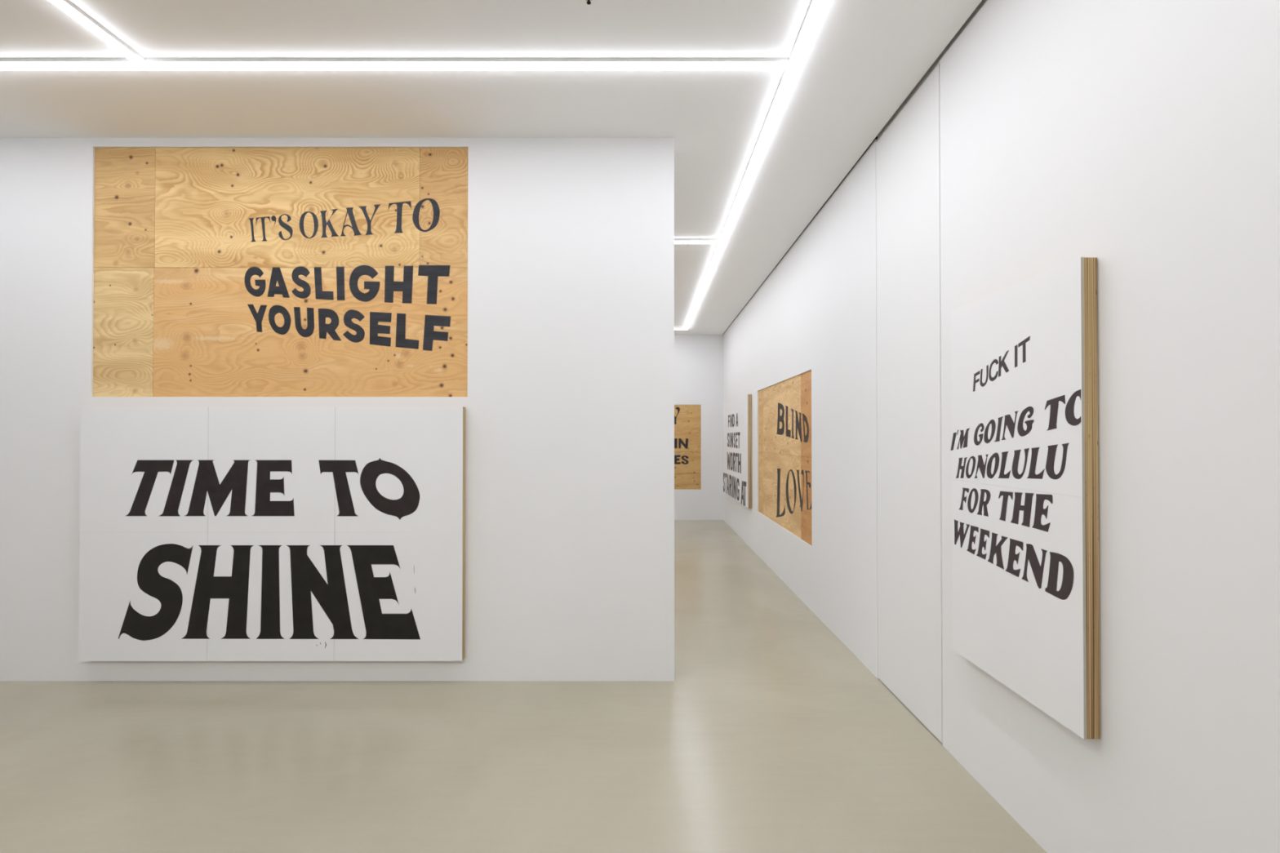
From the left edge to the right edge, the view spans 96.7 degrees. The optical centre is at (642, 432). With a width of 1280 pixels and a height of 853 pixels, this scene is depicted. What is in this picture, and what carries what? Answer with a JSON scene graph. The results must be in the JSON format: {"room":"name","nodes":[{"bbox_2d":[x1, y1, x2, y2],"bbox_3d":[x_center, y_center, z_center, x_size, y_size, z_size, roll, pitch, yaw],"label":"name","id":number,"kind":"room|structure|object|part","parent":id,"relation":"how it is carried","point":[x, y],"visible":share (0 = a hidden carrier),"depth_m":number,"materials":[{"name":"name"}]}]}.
{"room":"museum","nodes":[
{"label":"museum","id":0,"kind":"room"},
{"bbox_2d":[0,137,674,680],"bbox_3d":[-3.185,-0.175,4.265,6.830,3.981,0.200,0,0,0],"label":"wall partition","id":1,"kind":"structure","parent":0,"point":[569,404],"depth_m":4.17,"materials":[{"name":"white paint"}]},
{"bbox_2d":[78,406,465,661],"bbox_3d":[-2.672,0.728,4.122,2.751,1.827,0.071,0,0,0],"label":"board","id":2,"kind":"object","parent":1,"relation":"attached to","point":[206,533],"visible":1,"depth_m":4.09,"materials":[{"name":"white paint"}]},
{"bbox_3d":[-3.587,1.180,4.088,0.920,0.921,0.010,0,0,0],"label":"facing panel","id":3,"kind":"part","parent":2,"relation":"part of","materials":[{"name":"white paint"}]},
{"bbox_3d":[-3.587,0.266,4.096,0.920,0.906,0.010,0,0,0],"label":"facing panel","id":4,"kind":"part","parent":2,"relation":"part of","materials":[{"name":"white paint"}]},
{"bbox_3d":[-2.670,1.180,4.088,0.911,0.921,0.010,0,0,0],"label":"facing panel","id":5,"kind":"part","parent":2,"relation":"part of","materials":[{"name":"white paint"}]},
{"bbox_3d":[-2.670,0.266,4.096,0.911,0.906,0.010,0,0,0],"label":"facing panel","id":6,"kind":"part","parent":2,"relation":"part of","materials":[{"name":"white paint"}]},
{"bbox_3d":[-1.754,1.180,4.088,0.917,0.921,0.010,0,0,0],"label":"facing panel","id":7,"kind":"part","parent":2,"relation":"part of","materials":[{"name":"white paint"}]},
{"bbox_3d":[-1.754,0.266,4.096,0.917,0.906,0.010,0,0,0],"label":"facing panel","id":8,"kind":"part","parent":2,"relation":"part of","materials":[{"name":"white paint"}]},
{"bbox_2d":[93,147,467,396],"bbox_3d":[-2.662,-1.180,4.192,2.754,1.839,0.014,0,0,0],"label":"artwork","id":9,"kind":"object","parent":1,"relation":"attached to","point":[219,272],"visible":1,"depth_m":4.18,"materials":[{"name":"brown wood"}]},
{"bbox_2d":[0,0,982,334],"bbox_3d":[-2.545,-2.176,3.829,8.510,0.013,17.220,0,0,0],"label":"ceiling","id":10,"kind":"structure","parent":0,"point":[860,60],"depth_m":3.56,"materials":[{"name":"white paint"}]},
{"bbox_2d":[48,0,144,64],"bbox_3d":[-2.918,-2.179,0.460,0.059,0.038,5.682,0,0,0],"label":"recessed light","id":11,"kind":"object","parent":10,"relation":"in","point":[69,8],"visible":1,"depth_m":3.04,"materials":[{"name":"white plastic"}]},
{"bbox_2d":[0,57,789,70],"bbox_3d":[-2.626,-2.155,3.329,6.949,0.038,0.059,0,0,0],"label":"recessed light","id":12,"kind":"object","parent":10,"relation":"in","point":[6,64],"visible":1,"depth_m":3.31,"materials":[{"name":"white plastic"}]},
{"bbox_2d":[0,62,789,70],"bbox_3d":[-2.626,-2.143,3.329,6.949,0.014,0.059,0,0,0],"label":"diffuser","id":13,"kind":"object","parent":12,"relation":"attached to","point":[3,65],"depth_m":3.32,"materials":[{"name":"white plastic"}]},
{"bbox_2d":[674,327,684,329],"bbox_3d":[-2.626,-2.086,11.430,6.949,0.038,0.059,0,0,0],"label":"recessed light","id":14,"kind":"object","parent":10,"relation":"in","point":[675,328],"visible":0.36,"depth_m":11.40,"materials":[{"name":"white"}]},
{"bbox_2d":[674,238,719,243],"bbox_3d":[-2.626,-2.129,6.331,6.949,0.038,0.059,0,0,0],"label":"recessed light","id":15,"kind":"object","parent":10,"relation":"in","point":[676,240],"visible":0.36,"depth_m":6.30,"materials":[{"name":"white plastic"}]},
{"bbox_2d":[674,240,719,243],"bbox_3d":[-2.626,-2.117,6.331,6.949,0.014,0.059,0,0,0],"label":"diffuser","id":16,"kind":"object","parent":15,"relation":"attached to","point":[675,242],"depth_m":6.31,"materials":[{"name":"white plastic"}]},
{"bbox_2d":[684,0,825,329],"bbox_3d":[0.877,-2.144,4.538,0.059,0.038,13.840,0,0,0],"label":"recessed light","id":17,"kind":"object","parent":10,"relation":"in","point":[815,8],"visible":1,"depth_m":3.88,"materials":[{"name":"white plastic"}]},
{"bbox_2d":[0,520,1046,852],"bbox_3d":[-2.385,1.911,3.794,8.829,0.200,17.220,0,0,0],"label":"floor","id":18,"kind":"structure","parent":0,"point":[769,734],"depth_m":3.11,"materials":[{"name":"beige concrete"}]},
{"bbox_2d":[674,334,723,519],"bbox_3d":[-2.436,-0.107,12.301,8.329,3.981,0.160,0,0,0],"label":"wall","id":19,"kind":"structure","parent":0,"point":[698,358],"depth_m":12.23,"materials":[{"name":"white paint"}]},
{"bbox_2d":[674,404,701,488],"bbox_3d":[-0.116,0.317,12.236,2.728,1.818,0.014,0,0,0],"label":"artwork","id":20,"kind":"object","parent":19,"relation":"attached to","point":[687,418],"visible":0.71,"depth_m":12.23},
{"bbox_2d":[723,0,1279,852],"bbox_3d":[1.809,-0.185,3.812,0.160,3.993,16.820,0,0,0],"label":"wall","id":21,"kind":"structure","parent":0,"point":[1141,138],"depth_m":2.04,"materials":[{"name":"white paint"}]},
{"bbox_2d":[723,394,751,508],"bbox_3d":[1.695,0.311,10.390,0.067,1.807,2.757,0,0,0],"label":"board","id":22,"kind":"object","parent":21,"relation":"attached to","point":[737,413],"visible":1,"depth_m":9.90,"materials":[{"name":"white paint"}]},
{"bbox_3d":[1.668,-0.133,11.290,0.010,0.903,0.910,0,0,0],"label":"facing panel","id":23,"kind":"part","parent":22,"relation":"part of","materials":[{"name":"white paint"}]},
{"bbox_3d":[1.668,0.771,11.283,0.010,0.903,0.910,0,0,0],"label":"facing panel","id":24,"kind":"part","parent":22,"relation":"part of","materials":[{"name":"white paint"}]},
{"bbox_3d":[1.668,-0.141,10.380,0.010,0.903,0.909,0,0,0],"label":"facing panel","id":25,"kind":"part","parent":22,"relation":"part of","materials":[{"name":"white paint"}]},
{"bbox_3d":[1.668,0.763,10.373,0.010,0.903,0.909,0,0,0],"label":"facing panel","id":26,"kind":"part","parent":22,"relation":"part of","materials":[{"name":"white paint"}]},
{"bbox_3d":[1.668,-0.148,9.470,0.010,0.903,0.910,0,0,0],"label":"facing panel","id":27,"kind":"part","parent":22,"relation":"part of","materials":[{"name":"white paint"}]},
{"bbox_3d":[1.668,0.755,9.462,0.010,0.903,0.910,0,0,0],"label":"facing panel","id":28,"kind":"part","parent":22,"relation":"part of","materials":[{"name":"white paint"}]},
{"bbox_2d":[758,369,812,546],"bbox_3d":[1.748,0.274,7.200,0.014,1.818,2.745,0,0,0],"label":"artwork","id":29,"kind":"object","parent":21,"relation":"attached to","point":[784,407],"visible":1,"depth_m":6.82},
{"bbox_2d":[724,135,877,331],"bbox_3d":[1.800,-2.284,3.830,0.419,0.030,17.220,0,0,0],"label":"trim","id":30,"kind":"structure","parent":21,"relation":"attached to","point":[877,135],"depth_m":5.77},
{"bbox_2d":[875,63,942,743],"bbox_3d":[1.735,-0.175,3.755,0.011,3.955,0.896,0,0,0],"label":"door","id":31,"kind":"structure","parent":21,"relation":"in","point":[908,179],"depth_m":3.65,"materials":[{"name":"white paint"}]},
{"bbox_2d":[877,0,986,140],"bbox_3d":[1.750,-2.204,-0.179,0.018,0.100,8.804,0,0,0],"label":"trim","id":32,"kind":"structure","parent":21,"relation":"attached to","point":[936,62],"depth_m":3.45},
{"bbox_2d":[951,257,1100,739],"bbox_3d":[1.695,0.250,2.611,0.067,1.823,0.919,0,0,0],"label":"board","id":33,"kind":"object","parent":21,"relation":"attached to","point":[1025,582],"visible":1,"depth_m":2.42,"materials":[{"name":"white paint"}]},
{"bbox_3d":[1.668,-0.206,2.611,0.010,0.912,0.910,0,0,0],"label":"facing panel","id":34,"kind":"part","parent":33,"relation":"part of","materials":[{"name":"white paint"}]},
{"bbox_3d":[1.668,0.706,2.603,0.010,0.912,0.910,0,0,0],"label":"facing panel","id":35,"kind":"part","parent":33,"relation":"part of","materials":[{"name":"white paint"}]}
]}

